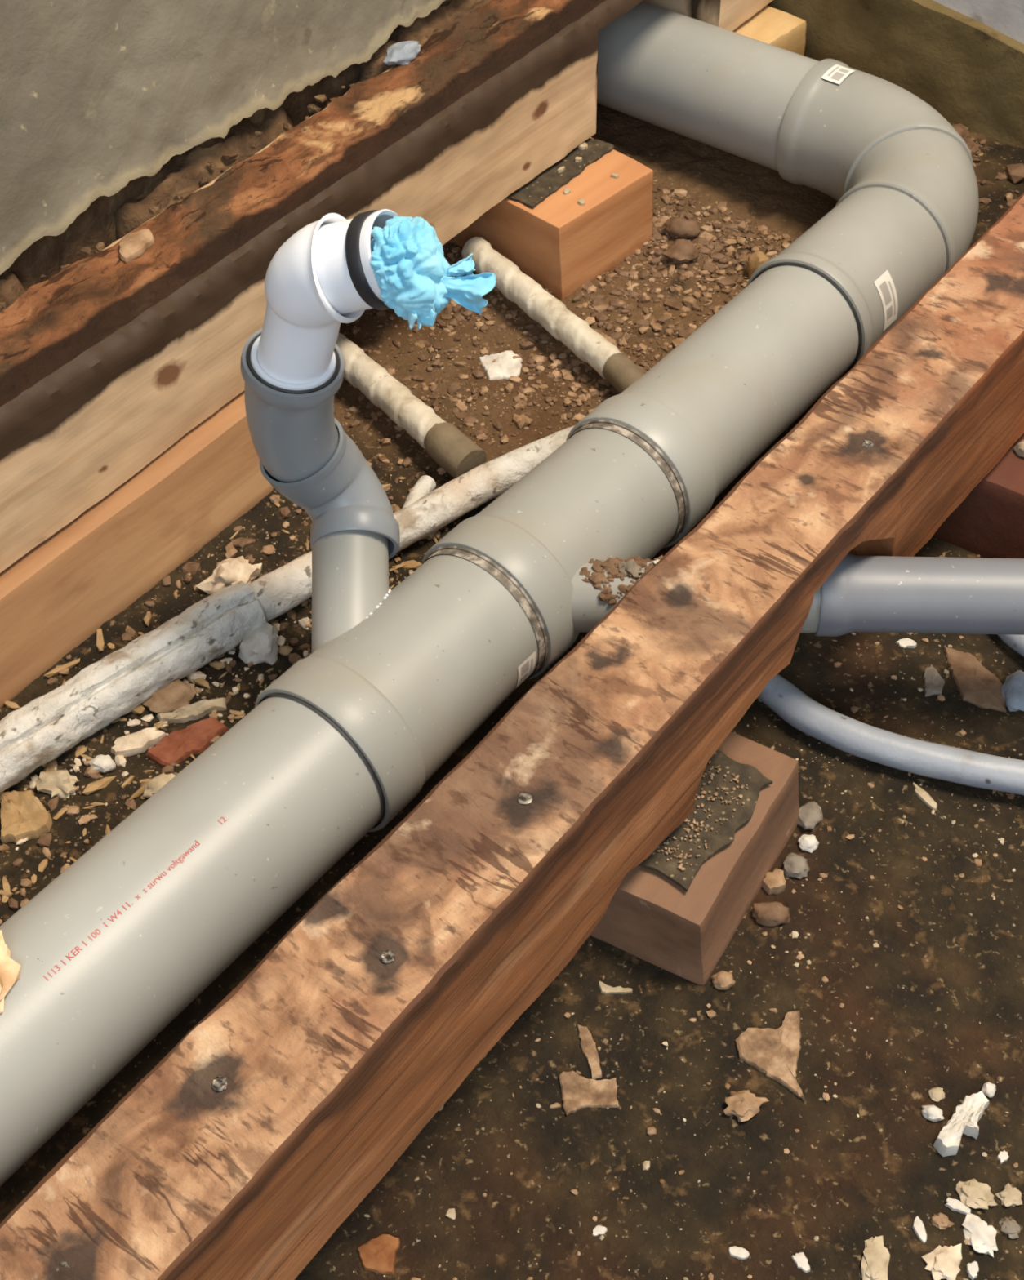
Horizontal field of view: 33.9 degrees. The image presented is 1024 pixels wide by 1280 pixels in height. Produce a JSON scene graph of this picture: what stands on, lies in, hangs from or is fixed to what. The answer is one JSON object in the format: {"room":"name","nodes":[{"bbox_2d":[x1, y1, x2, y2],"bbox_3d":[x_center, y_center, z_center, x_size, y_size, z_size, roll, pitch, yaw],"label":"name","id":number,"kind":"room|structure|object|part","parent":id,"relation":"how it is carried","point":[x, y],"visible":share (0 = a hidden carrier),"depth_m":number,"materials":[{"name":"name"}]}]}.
{"room":"underfloor crawl space","nodes":[
{"label":"underfloor crawl space","id":0,"kind":"room"},
{"bbox_2d":[0,0,445,275],"bbox_3d":[-0.432,-0.632,0.896,0.102,1.040,1.965,29,54,25],"label":"wall","id":1,"kind":"structure","parent":0,"point":[96,96],"depth_m":1.29,"materials":[{"name":"paint"}]},
{"bbox_2d":[6,63,358,290],"bbox_3d":[-0.388,-0.233,1.344,0.017,0.300,2.020,29,54,25],"label":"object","id":2,"kind":"structure","parent":1,"relation":"attached to","point":[46,255],"depth_m":1.34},
{"bbox_2d":[0,0,490,311],"bbox_3d":[-0.398,-0.233,1.280,0.055,0.087,1.940,29,54,25],"label":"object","id":3,"kind":"structure","parent":1,"relation":"attached to","point":[186,170],"depth_m":1.40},
{"bbox_2d":[0,18,457,311],"bbox_3d":[-0.271,-0.351,1.366,0.032,0.042,1.537,29,54,25],"label":"rubble","id":4,"kind":"object","parent":3,"relation":"on","point":[312,108],"visible":0.34,"depth_m":1.38,"materials":[{"name":"stone"}]},
{"bbox_2d":[0,103,1023,1279],"bbox_3d":[0.316,0.282,1.030,1.920,0.020,2.060,29,54,25],"label":"dirt ground","id":5,"kind":"structure","parent":0,"point":[937,1035],"depth_m":1.09,"materials":[{"name":"soil"}]},
{"bbox_2d":[0,790,52,843],"bbox_3d":[-0.345,0.123,1.190,0.036,0.014,0.046,-9,48,-7],"label":"flake","id":6,"kind":"object","parent":5,"relation":"on","point":[23,815],"visible":1,"depth_m":1.19,"materials":[{"name":"stone"}]},
{"bbox_2d":[35,769,79,798],"bbox_3d":[-0.326,0.105,1.209,0.031,0.015,0.025,0,48,2],"label":"scrap","id":7,"kind":"object","parent":5,"relation":"on","point":[59,783],"visible":1,"depth_m":1.20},
{"bbox_2d":[88,754,115,773],"bbox_3d":[-0.297,0.090,1.217,0.018,0.009,0.016,-22,51,-18],"label":"crumb","id":8,"kind":"object","parent":5,"relation":"on","point":[104,763],"visible":1,"depth_m":1.21,"materials":[{"name":"stone"}]},
{"bbox_2d":[0,391,273,707],"bbox_3d":[-0.575,0.142,1.130,0.112,0.090,1.165,29,54,25],"label":"plank","id":9,"kind":"object","parent":5,"relation":"on","point":[55,596],"visible":0.46,"depth_m":1.31,"materials":[{"name":"brown wood"}]},
{"bbox_2d":[0,0,773,573],"bbox_3d":[-0.350,-0.176,1.267,0.103,0.130,1.958,29,54,25],"label":"joist","id":10,"kind":"object","parent":9,"relation":"on","point":[107,362],"visible":0.86,"depth_m":1.33,"materials":[{"name":"wood"}]},
{"bbox_2d":[118,228,154,262],"bbox_3d":[-0.292,-0.307,1.300,0.024,0.007,0.040,29,54,25],"label":"stone","id":11,"kind":"object","parent":10,"relation":"on","point":[132,246],"visible":1,"depth_m":1.30,"materials":[{"name":"stone"}]},
{"bbox_2d":[382,40,421,65],"bbox_3d":[-0.097,-0.521,1.489,0.028,0.016,0.043,29,54,25],"label":"scrap","id":12,"kind":"object","parent":10,"relation":"on","point":[402,53],"visible":1,"depth_m":1.48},
{"bbox_2d":[111,727,167,757],"bbox_3d":[-0.274,0.074,1.231,0.042,0.009,0.017,-23,51,-19],"label":"scrap","id":13,"kind":"object","parent":5,"relation":"on","point":[135,743],"visible":1,"depth_m":1.23,"materials":[{"name":"beige stone"}]},
{"bbox_2d":[142,772,175,797],"bbox_3d":[-0.253,0.104,1.205,0.018,0.012,0.027,29,54,25],"label":"chunk","id":14,"kind":"object","parent":5,"relation":"on","point":[154,784],"visible":0.52,"depth_m":1.20,"materials":[{"name":"stone"}]},
{"bbox_2d":[142,679,195,713],"bbox_3d":[-0.257,0.042,1.258,0.041,0.016,0.027,-17,49,-14],"label":"chunk","id":15,"kind":"object","parent":5,"relation":"on","point":[177,694],"visible":1,"depth_m":1.25,"materials":[{"name":"stone"}]},
{"bbox_2d":[145,716,229,767],"bbox_3d":[-0.239,0.074,1.236,0.031,0.012,0.056,29,54,25],"label":"shard","id":16,"kind":"object","parent":5,"relation":"on","point":[175,747],"visible":0.98,"depth_m":1.23},
{"bbox_2d":[0,695,382,1186],"bbox_3d":[-0.386,0.323,0.879,0.116,0.126,0.917,29,54,25],"label":"drain pipe","id":17,"kind":"object","parent":5,"relation":"on","point":[113,949],"visible":0.99,"depth_m":0.98,"materials":[{"name":"grey plastic"}]},
{"bbox_2d":[0,929,20,1013],"bbox_3d":[-0.299,0.185,0.926,0.058,0.023,0.062,29,54,25],"label":"lump","id":18,"kind":"object","parent":17,"relation":"on","point":[10,970],"visible":1,"depth_m":0.93,"materials":[{"name":"stone"}]},
{"bbox_2d":[254,520,545,831],"bbox_3d":[-0.086,-0.002,1.167,0.181,0.141,0.215,29,54,25],"label":"fitting","id":19,"kind":"object","parent":17,"relation":"on","point":[406,673],"visible":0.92,"depth_m":1.12,"materials":[{"name":"grey plastic"}]},
{"bbox_2d":[259,417,399,559],"bbox_3d":[-0.124,-0.098,1.175,0.102,0.104,0.072,29,54,25],"label":"riser elbow","id":20,"kind":"object","parent":19,"relation":"attached to","point":[346,494],"visible":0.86,"depth_m":1.15,"materials":[{"name":"plastic"}]},
{"bbox_2d":[240,328,343,483],"bbox_3d":[-0.143,-0.152,1.120,0.070,0.108,0.067,29,54,25],"label":"socket","id":21,"kind":"object","parent":20,"relation":"attached to","point":[294,433],"visible":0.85,"depth_m":1.10,"materials":[{"name":"grey plastic"}]},
{"bbox_2d":[249,208,399,390],"bbox_3d":[-0.114,-0.208,1.038,0.118,0.139,0.065,18,50,17],"label":"waste bend","id":22,"kind":"object","parent":21,"relation":"attached to","point":[322,277],"visible":0.89,"depth_m":1.00,"materials":[{"name":"white plastic"}]},
{"bbox_3d":[-0.092,-0.226,1.007,0.069,0.070,0.056,13,49,13],"label":"spout","id":23,"kind":"part","parent":22,"relation":"part of","materials":[{"name":"white plastic"}]},
{"bbox_2d":[368,215,495,329],"bbox_3d":[-0.050,-0.215,0.985,0.077,0.059,0.060,29,54,25],"label":"rag","id":24,"kind":"object","parent":22,"relation":"in","point":[413,276],"visible":1,"depth_m":0.98,"materials":[{"name":"fabric"}]},
{"bbox_2d":[254,656,424,831],"bbox_3d":[-0.113,0.068,1.117,0.120,0.121,0.049,29,54,25],"label":"socket","id":25,"kind":"object","parent":19,"relation":"attached to","point":[371,703],"depth_m":1.08,"materials":[{"name":"plastic"}]},
{"bbox_2d":[421,422,822,679],"bbox_3d":[0.105,-0.045,1.220,0.278,0.121,0.224,29,54,25],"label":"fitting","id":26,"kind":"object","parent":19,"relation":"attached to","point":[600,495],"visible":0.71,"depth_m":1.19,"materials":[{"name":"grey plastic"}]},
{"bbox_2d":[421,515,578,679],"bbox_3d":[-0.009,-0.030,1.209,0.120,0.121,0.056,29,54,25],"label":"socket","id":27,"kind":"object","parent":26,"relation":"attached to","point":[531,551],"depth_m":1.17,"materials":[{"name":"grey plastic"}]},
{"bbox_2d":[578,555,664,605],"bbox_3d":[0.101,-0.044,1.176,0.109,0.022,0.047,4,48,5],"label":"crumbs","id":28,"kind":"object","parent":26,"relation":"on","point":[597,576],"visible":0.45,"depth_m":1.17,"materials":[{"name":"brown stone"}]},
{"bbox_2d":[617,559,641,577],"bbox_3d":[0.082,-0.050,1.176,0.020,0.014,0.015,12,49,12],"label":"crumb","id":29,"kind":"object","parent":26,"relation":"on","point":[630,566],"visible":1,"depth_m":1.17,"materials":[{"name":"grey stone"}]},
{"bbox_2d":[813,553,1023,636],"bbox_3d":[0.438,-0.029,1.167,0.450,0.060,0.060,1,48,2],"label":"pipe","id":30,"kind":"object","parent":26,"relation":"attached to","point":[863,593],"visible":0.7,"depth_m":1.15,"materials":[{"name":"grey plastic"}]},
{"bbox_2d":[156,697,226,724],"bbox_3d":[-0.239,0.053,1.254,0.052,0.012,0.011,-16,49,-13],"label":"plaster sliver","id":31,"kind":"object","parent":5,"relation":"on","point":[195,711],"visible":1,"depth_m":1.25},
{"bbox_2d":[15,529,437,850],"bbox_3d":[-0.240,0.033,1.276,0.530,0.016,0.119,-31,54,-24],"label":"white grit","id":32,"kind":"object","parent":5,"relation":"on","point":[120,761],"visible":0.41,"depth_m":1.27,"materials":[{"name":"beige stone"}]},
{"bbox_2d":[195,555,262,594],"bbox_3d":[-0.223,-0.050,1.339,0.038,0.028,0.048,29,54,25],"label":"scrap","id":33,"kind":"object","parent":5,"relation":"on","point":[228,571],"visible":0.77,"depth_m":1.33,"materials":[{"name":"beige plastic"}]},
{"bbox_2d":[0,461,471,902],"bbox_3d":[-0.231,0.029,1.276,0.217,0.016,0.534,29,54,25],"label":"rubble","id":34,"kind":"object","parent":5,"relation":"on","point":[95,786],"visible":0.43,"depth_m":1.25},
{"bbox_2d":[238,622,279,665],"bbox_3d":[-0.195,0.002,1.293,0.030,0.027,0.037,5,48,6],"label":"lump","id":35,"kind":"object","parent":5,"relation":"on","point":[259,646],"visible":0.99,"depth_m":1.28,"materials":[{"name":"stone"}]},
{"bbox_2d":[0,425,574,792],"bbox_3d":[-0.306,0.064,1.220,1.054,0.053,0.091,-34,55,-26],"label":"insulated pipe","id":36,"kind":"object","parent":5,"relation":"on","point":[33,735],"visible":0.83,"depth_m":1.26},
{"bbox_2d":[402,475,435,508],"bbox_3d":[-0.078,-0.117,1.387,0.016,0.020,0.047,12,49,12],"label":"pipe sliver","id":37,"kind":"object","parent":36,"relation":"attached to","point":[425,484],"visible":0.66,"depth_m":1.39,"materials":[{"name":"plastic"}]},
{"bbox_2d":[356,1234,399,1275],"bbox_3d":[-0.078,0.355,0.974,0.024,0.007,0.023,6,48,7],"label":"flake","id":38,"kind":"object","parent":5,"relation":"on","point":[378,1255],"visible":1,"depth_m":0.97,"materials":[{"name":"stone"}]},
{"bbox_2d":[335,332,486,478],"bbox_3d":[-0.106,-0.211,1.463,0.034,0.040,0.228,-32,54,-25],"label":"pipe","id":39,"kind":"object","parent":5,"relation":"on","point":[447,446],"visible":0.77,"depth_m":1.43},
{"bbox_2d":[478,350,522,380],"bbox_3d":[-0.007,-0.249,1.528,0.038,0.010,0.040,-13,49,-10],"label":"flake","id":40,"kind":"object","parent":5,"relation":"on","point":[504,366],"visible":1,"depth_m":1.53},
{"bbox_2d":[0,123,1023,924],"bbox_3d":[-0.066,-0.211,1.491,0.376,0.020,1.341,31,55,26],"label":"gravel","id":41,"kind":"object","parent":5,"relation":"on","point":[522,420],"visible":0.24,"depth_m":1.54,"materials":[{"name":"gravel"}]},
{"bbox_2d":[662,239,698,264],"bbox_3d":[0.165,-0.376,1.625,0.032,0.017,0.035,29,54,25],"label":"stone","id":42,"kind":"object","parent":41,"relation":"on","point":[682,251],"visible":1,"depth_m":1.62,"materials":[{"name":"stone"}]},
{"bbox_2d":[448,137,653,300],"bbox_3d":[0.031,-0.426,1.636,0.170,0.088,0.146,35,57,29],"label":"block","id":43,"kind":"object","parent":5,"relation":"on","point":[562,244],"depth_m":1.59,"materials":[{"name":"brown wood"}]},
{"bbox_3d":[0.015,-0.464,1.613,0.113,0.004,0.131,29,54,25],"label":"bitumen felt strip","id":44,"kind":"part","parent":43,"relation":"part of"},
{"bbox_2d":[556,166,564,173],"bbox_3d":[0.047,-0.446,1.593,0.005,0.004,0.009,29,54,25],"label":"chip","id":45,"kind":"object","parent":43,"relation":"on","point":[562,169],"visible":1,"depth_m":1.59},
{"bbox_2d":[563,187,570,195],"bbox_3d":[0.051,-0.420,1.574,0.007,0.004,0.008,29,54,25],"label":"chip","id":46,"kind":"object","parent":43,"relation":"on","point":[566,191],"visible":1,"depth_m":1.57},
{"bbox_2d":[574,156,582,162],"bbox_3d":[0.064,-0.459,1.604,0.007,0.004,0.005,1,48,2],"label":"chip","id":47,"kind":"object","parent":43,"relation":"on","point":[577,159],"visible":1,"depth_m":1.60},
{"bbox_2d":[577,198,585,205],"bbox_3d":[0.064,-0.407,1.562,0.006,0.004,0.009,-8,48,-6],"label":"chip","id":48,"kind":"object","parent":43,"relation":"on","point":[580,201],"visible":1,"depth_m":1.56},
{"bbox_2d":[577,142,587,150],"bbox_3d":[0.068,-0.477,1.620,0.010,0.004,0.010,-16,49,-13],"label":"chip","id":49,"kind":"object","parent":43,"relation":"on","point":[584,145],"visible":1,"depth_m":1.62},
{"bbox_2d":[610,173,618,178],"bbox_3d":[0.098,-0.440,1.591,0.008,0.004,0.005,29,54,25],"label":"chip","id":50,"kind":"object","parent":43,"relation":"on","point":[613,175],"visible":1,"depth_m":1.59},
{"bbox_2d":[461,236,644,393],"bbox_3d":[0.040,-0.293,1.533,0.030,0.039,0.257,-29,53,-23],"label":"pipe","id":51,"kind":"object","parent":5,"relation":"on","point":[587,344],"visible":0.95,"depth_m":1.52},
{"bbox_2d":[559,1070,617,1115],"bbox_3d":[0.048,0.280,1.042,0.035,0.008,0.029,-5,48,-3],"label":"paper scrap","id":52,"kind":"object","parent":5,"relation":"on","point":[578,1091],"visible":1,"depth_m":1.04,"materials":[{"name":"paper"}]},
{"bbox_2d":[577,1024,601,1079],"bbox_3d":[0.049,0.260,1.062,0.010,0.005,0.040,-12,48,-10],"label":"paper sliver","id":53,"kind":"object","parent":5,"relation":"on","point":[588,1046],"visible":1,"depth_m":1.06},
{"bbox_2d":[591,1225,607,1235],"bbox_3d":[0.051,0.346,0.982,0.007,0.003,0.008,29,54,25],"label":"chip","id":54,"kind":"object","parent":5,"relation":"on","point":[598,1229],"visible":1,"depth_m":0.98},
{"bbox_2d":[592,328,607,339],"bbox_3d":[0.073,-0.281,1.553,0.035,0.007,0.018,13,49,13],"label":"flake","id":55,"kind":"object","parent":5,"relation":"on","point":[603,335],"visible":0.16,"depth_m":1.55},
{"bbox_2d":[598,981,632,994],"bbox_3d":[0.067,0.227,1.090,0.024,0.005,0.008,12,49,12],"label":"flake","id":56,"kind":"object","parent":5,"relation":"on","point":[604,988],"visible":1,"depth_m":1.09,"materials":[{"name":"stone"}]},
{"bbox_2d":[341,192,1021,1279],"bbox_3d":[0.231,0.047,1.245,1.255,0.025,1.551,29,54,25],"label":"brown grit","id":57,"kind":"object","parent":5,"relation":"on","point":[651,1131],"visible":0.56,"depth_m":1.10,"materials":[{"name":"gravel"}]},
{"bbox_2d":[663,217,700,238],"bbox_3d":[0.167,-0.406,1.650,0.035,0.019,0.026,-5,48,-4],"label":"stone","id":58,"kind":"object","parent":5,"relation":"on","point":[679,227],"visible":1,"depth_m":1.64,"materials":[{"name":"stone"}]},
{"bbox_2d":[352,632,1015,1279],"bbox_3d":[0.423,0.161,1.141,0.759,0.013,1.535,29,54,25],"label":"pale grit","id":59,"kind":"object","parent":5,"relation":"on","point":[451,1213],"visible":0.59,"depth_m":1.07,"materials":[{"name":"gravel"}]},
{"bbox_2d":[590,731,799,985],"bbox_3d":[0.075,0.119,1.145,0.203,0.077,0.159,22,52,20],"label":"block","id":60,"kind":"object","parent":5,"relation":"on","point":[649,917],"visible":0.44,"depth_m":1.09,"materials":[{"name":"brown brick"}]},
{"bbox_2d":[637,750,772,892],"bbox_3d":[0.080,0.092,1.115,0.161,0.004,0.112,29,54,25],"label":"felt","id":61,"kind":"object","parent":60,"relation":"on","point":[748,775],"visible":0.29,"depth_m":1.09,"materials":[{"name":"fabric"}]},
{"bbox_2d":[0,192,1023,1279],"bbox_3d":[0.073,0.062,1.045,0.087,0.138,1.958,29,54,25],"label":"timber beam","id":62,"kind":"structure","parent":61,"relation":"on","point":[245,1148],"depth_m":0.93,"materials":[{"name":"brown wood"}]},
{"bbox_2d":[657,760,748,871],"bbox_3d":[0.090,0.097,1.107,0.116,0.003,0.086,29,54,25],"label":"sand grit","id":63,"kind":"object","parent":61,"relation":"on","point":[740,796],"visible":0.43,"depth_m":1.09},
{"bbox_2d":[565,264,859,547],"bbox_3d":[0.173,-0.202,1.367,0.120,0.120,0.300,29,54,25],"label":"drain pipe","id":64,"kind":"object","parent":5,"relation":"on","point":[710,406],"visible":0.69,"depth_m":1.32,"materials":[{"name":"grey plastic"}]},
{"bbox_2d":[565,393,716,547],"bbox_3d":[0.101,-0.133,1.305,0.120,0.120,0.047,29,55,25],"label":"socket","id":65,"kind":"object","parent":64,"relation":"attached to","point":[677,428],"depth_m":1.26,"materials":[{"name":"grey plastic"}]},
{"bbox_2d":[711,970,735,990],"bbox_3d":[0.137,0.221,1.089,0.014,0.010,0.013,-17,49,-14],"label":"crumb","id":66,"kind":"object","parent":5,"relation":"on","point":[722,980],"visible":1,"depth_m":1.09,"materials":[{"name":"stone"}]},
{"bbox_2d":[728,1245,749,1260],"bbox_3d":[0.131,0.354,0.971,0.012,0.005,0.006,16,50,16],"label":"chip","id":67,"kind":"object","parent":5,"relation":"on","point":[740,1253],"visible":1,"depth_m":0.97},
{"bbox_2d":[723,1089,768,1121],"bbox_3d":[0.142,0.286,1.031,0.023,0.012,0.023,29,54,25],"label":"crumb","id":68,"kind":"object","parent":5,"relation":"on","point":[744,1104],"visible":1,"depth_m":1.03,"materials":[{"name":"stone"}]},
{"bbox_2d":[745,249,768,279],"bbox_3d":[0.236,-0.360,1.609,0.023,0.030,0.024,29,54,25],"label":"chunk","id":69,"kind":"object","parent":5,"relation":"on","point":[756,259],"visible":0.59,"depth_m":1.60,"materials":[{"name":"stone"}]},
{"bbox_2d":[732,4,806,55],"bbox_3d":[0.231,-0.644,1.831,0.156,0.091,0.096,29,54,25],"label":"block","id":70,"kind":"object","parent":5,"relation":"on","point":[770,25],"visible":0.14,"depth_m":1.78,"materials":[{"name":"yellow wood"}]},
{"bbox_2d":[735,1010,804,1101],"bbox_3d":[0.162,0.260,1.056,0.042,0.007,0.062,2,48,3],"label":"flake","id":71,"kind":"object","parent":5,"relation":"on","point":[774,1053],"visible":1,"depth_m":1.06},
{"bbox_2d":[752,902,790,926],"bbox_3d":[0.174,0.183,1.122,0.026,0.014,0.016,3,48,4],"label":"stone","id":72,"kind":"object","parent":5,"relation":"on","point":[766,913],"visible":1,"depth_m":1.12,"materials":[{"name":"stone"}]},
{"bbox_2d":[761,868,785,894],"bbox_3d":[0.179,0.164,1.141,0.017,0.011,0.016,-21,50,-17],"label":"stone","id":73,"kind":"object","parent":5,"relation":"on","point":[774,882],"visible":1,"depth_m":1.14,"materials":[{"name":"stone"}]},
{"bbox_2d":[782,852,809,879],"bbox_3d":[0.195,0.154,1.149,0.020,0.013,0.018,29,54,25],"label":"stone","id":74,"kind":"object","parent":5,"relation":"on","point":[795,865],"visible":1,"depth_m":1.15,"materials":[{"name":"stone"}]},
{"bbox_2d":[791,1252,810,1273],"bbox_3d":[0.167,0.358,0.967,0.008,0.004,0.012,-18,50,-14],"label":"chip","id":75,"kind":"object","parent":5,"relation":"on","point":[800,1260],"visible":1,"depth_m":0.96,"materials":[{"name":"stone"}]},
{"bbox_2d":[797,834,819,853],"bbox_3d":[0.205,0.141,1.165,0.015,0.010,0.014,29,54,25],"label":"crumb","id":76,"kind":"object","parent":5,"relation":"on","point":[809,843],"visible":1,"depth_m":1.16,"materials":[{"name":"stone"}]},
{"bbox_2d":[797,801,822,829],"bbox_3d":[0.209,0.122,1.177,0.018,0.012,0.023,29,54,25],"label":"stone","id":77,"kind":"object","parent":5,"relation":"on","point":[810,815],"visible":1,"depth_m":1.17,"materials":[{"name":"stone"}]},
{"bbox_2d":[745,58,978,384],"bbox_3d":[0.313,-0.394,1.548,0.230,0.125,0.354,29,54,25],"label":"drain elbow","id":78,"kind":"object","parent":5,"relation":"on","point":[902,180],"visible":0.88,"depth_m":1.49,"materials":[{"name":"grey plastic"}]},
{"bbox_2d":[596,0,819,171],"bbox_3d":[0.204,-0.563,1.706,0.286,0.110,0.110,29,54,25],"label":"drain pipe","id":79,"kind":"object","parent":78,"relation":"attached to","point":[726,91],"visible":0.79,"depth_m":1.67,"materials":[{"name":"grey plastic"}]},
{"bbox_2d":[860,1235,889,1279],"bbox_3d":[0.208,0.357,0.963,0.016,0.007,0.034,8,48,8],"label":"lump","id":80,"kind":"object","parent":5,"relation":"on","point":[875,1259],"visible":1,"depth_m":0.96,"materials":[{"name":"stone"}]},
{"bbox_2d":[756,673,1023,795],"bbox_3d":[0.325,0.077,1.203,0.495,0.027,0.076,20,51,18],"label":"pipe","id":81,"kind":"object","parent":5,"relation":"on","point":[844,733],"visible":0.68,"depth_m":1.19,"materials":[{"name":"plastic"}]},
{"bbox_2d":[895,638,916,648],"bbox_3d":[0.302,0.003,1.288,0.014,0.004,0.011,29,54,25],"label":"flake","id":82,"kind":"object","parent":5,"relation":"on","point":[904,642],"visible":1,"depth_m":1.29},
{"bbox_2d":[912,1215,926,1243],"bbox_3d":[0.237,0.343,0.978,0.006,0.004,0.017,-11,48,-9],"label":"chip","id":83,"kind":"object","parent":5,"relation":"on","point":[918,1228],"visible":1,"depth_m":0.98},
{"bbox_2d":[912,782,937,810],"bbox_3d":[0.293,0.111,1.193,0.007,0.004,0.028,-30,54,-24],"label":"plaster sliver","id":84,"kind":"object","parent":5,"relation":"on","point":[920,793],"visible":1,"depth_m":1.19,"materials":[{"name":"paint"}]},
{"bbox_2d":[921,1105,943,1121],"bbox_3d":[0.257,0.288,1.025,0.013,0.008,0.010,0,48,1],"label":"crumb","id":85,"kind":"object","parent":5,"relation":"on","point":[931,1113],"visible":1,"depth_m":1.02,"materials":[{"name":"stone"}]},
{"bbox_2d":[922,663,945,696],"bbox_3d":[0.318,0.031,1.264,0.016,0.007,0.032,4,48,5],"label":"flake","id":86,"kind":"object","parent":5,"relation":"on","point":[934,683],"visible":1,"depth_m":1.26,"materials":[{"name":"grey stone"}]},
{"bbox_2d":[928,1087,945,1102],"bbox_3d":[0.262,0.280,1.035,0.010,0.005,0.009,-11,48,-8],"label":"crumb","id":87,"kind":"object","parent":5,"relation":"on","point":[936,1094],"visible":1,"depth_m":1.03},
{"bbox_2d":[921,1243,961,1279],"bbox_3d":[0.247,0.357,0.963,0.024,0.007,0.022,-1,48,1],"label":"lump","id":88,"kind":"object","parent":5,"relation":"on","point":[944,1262],"visible":1,"depth_m":0.96,"materials":[{"name":"beige stone"}]},
{"bbox_2d":[930,1212,954,1229],"bbox_3d":[0.251,0.340,0.982,0.010,0.006,0.011,-26,52,-21],"label":"lump","id":89,"kind":"object","parent":5,"relation":"on","point":[940,1220],"visible":1,"depth_m":0.98,"materials":[{"name":"stone"}]},
{"bbox_2d":[944,1197,970,1214],"bbox_3d":[0.262,0.333,0.987,0.016,0.004,0.007,29,54,25],"label":"chip","id":90,"kind":"object","parent":5,"relation":"on","point":[955,1205],"visible":1,"depth_m":0.99,"materials":[{"name":"stone"}]},
{"bbox_2d":[951,124,968,138],"bbox_3d":[0.457,-0.527,1.756,0.042,0.018,0.026,-19,50,-16],"label":"stone","id":91,"kind":"object","parent":5,"relation":"on","point":[963,133],"visible":0.16,"depth_m":1.75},
{"bbox_2d":[933,1090,989,1156],"bbox_3d":[0.275,0.293,1.017,0.019,0.015,0.048,29,54,25],"label":"strip","id":92,"kind":"object","parent":5,"relation":"on","point":[965,1117],"visible":1,"depth_m":1.01,"materials":[{"name":"stone"}]},
{"bbox_2d":[965,1261,978,1279],"bbox_3d":[0.264,0.361,0.962,0.007,0.004,0.010,-3,48,-2],"label":"chip","id":93,"kind":"object","parent":5,"relation":"on","point":[972,1268],"visible":1,"depth_m":0.96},
{"bbox_2d":[942,645,1006,712],"bbox_3d":[0.349,0.029,1.265,0.036,0.009,0.070,-9,48,-7],"label":"shard","id":94,"kind":"object","parent":5,"relation":"on","point":[976,686],"visible":1,"depth_m":1.26,"materials":[{"name":"brown stone"}]},
{"bbox_2d":[955,1178,996,1208],"bbox_3d":[0.274,0.327,0.991,0.020,0.006,0.021,-11,48,-9],"label":"lump","id":95,"kind":"object","parent":5,"relation":"on","point":[973,1193],"visible":1,"depth_m":0.99,"materials":[{"name":"stone"}]},
{"bbox_2d":[933,433,1023,558],"bbox_3d":[0.389,-0.134,1.371,0.255,0.074,0.116,26,53,23],"label":"block","id":96,"kind":"object","parent":5,"relation":"on","point":[988,522],"visible":0.16,"depth_m":1.33,"materials":[{"name":"brown brick"}]},
{"bbox_2d":[1013,440,1023,457],"bbox_3d":[0.414,-0.153,1.331,0.031,0.015,0.021,1,48,2],"label":"lump","id":97,"kind":"object","parent":96,"relation":"on","point":[1019,447],"visible":1,"depth_m":1.33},
{"bbox_2d":[961,1213,997,1257],"bbox_3d":[0.272,0.346,0.975,0.024,0.006,0.020,29,54,25],"label":"lump","id":98,"kind":"object","parent":5,"relation":"on","point":[981,1236],"visible":1,"depth_m":0.97,"materials":[{"name":"stone"}]},
{"bbox_2d":[981,1081,995,1097],"bbox_3d":[0.294,0.277,1.035,0.008,0.007,0.009,29,54,25],"label":"crumb","id":99,"kind":"object","parent":5,"relation":"on","point":[988,1089],"visible":1,"depth_m":1.03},
{"bbox_2d":[996,1150,1008,1164],"bbox_3d":[0.294,0.310,1.007,0.006,0.003,0.009,29,54,25],"label":"chip","id":100,"kind":"object","parent":5,"relation":"on","point":[1002,1156],"visible":1,"depth_m":1.01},
{"bbox_2d":[995,1182,1022,1207],"bbox_3d":[0.294,0.328,0.991,0.015,0.006,0.014,-17,49,-14],"label":"lump","id":101,"kind":"object","parent":5,"relation":"on","point":[1010,1196],"visible":1,"depth_m":0.99,"materials":[{"name":"stone"}]},
{"bbox_2d":[998,1217,1020,1239],"bbox_3d":[0.290,0.342,0.977,0.011,0.005,0.012,-1,48,0],"label":"lump","id":102,"kind":"object","parent":5,"relation":"on","point":[1011,1228],"visible":1,"depth_m":0.98,"materials":[{"name":"grey stone"}]},
{"bbox_2d":[996,634,1023,656],"bbox_3d":[0.424,0.022,1.253,0.032,0.024,0.168,-36,56,-27],"label":"pipe","id":103,"kind":"object","parent":5,"relation":"on","point":[1015,642],"visible":0.26,"depth_m":1.27,"materials":[{"name":"plastic"}]},
{"bbox_2d":[1000,670,1023,711],"bbox_3d":[0.378,0.038,1.250,0.029,0.016,0.037,29,54,25],"label":"lump","id":104,"kind":"object","parent":5,"relation":"on","point":[1012,690],"visible":1,"depth_m":1.24,"materials":[{"name":"stone"}]},
{"bbox_2d":[933,0,1023,44],"bbox_3d":[0.801,-0.841,1.182,1.570,1.220,0.106,29,54,25],"label":"wall","id":105,"kind":"structure","parent":0,"point":[1006,17],"depth_m":1.69,"materials":[{"name":"paint"}]},
{"bbox_2d":[767,0,1023,147],"bbox_3d":[0.795,-0.432,1.598,1.570,0.236,0.089,29,54,25],"label":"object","id":106,"kind":"structure","parent":105,"relation":"attached to","point":[968,71],"depth_m":1.75,"materials":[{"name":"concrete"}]}
]}

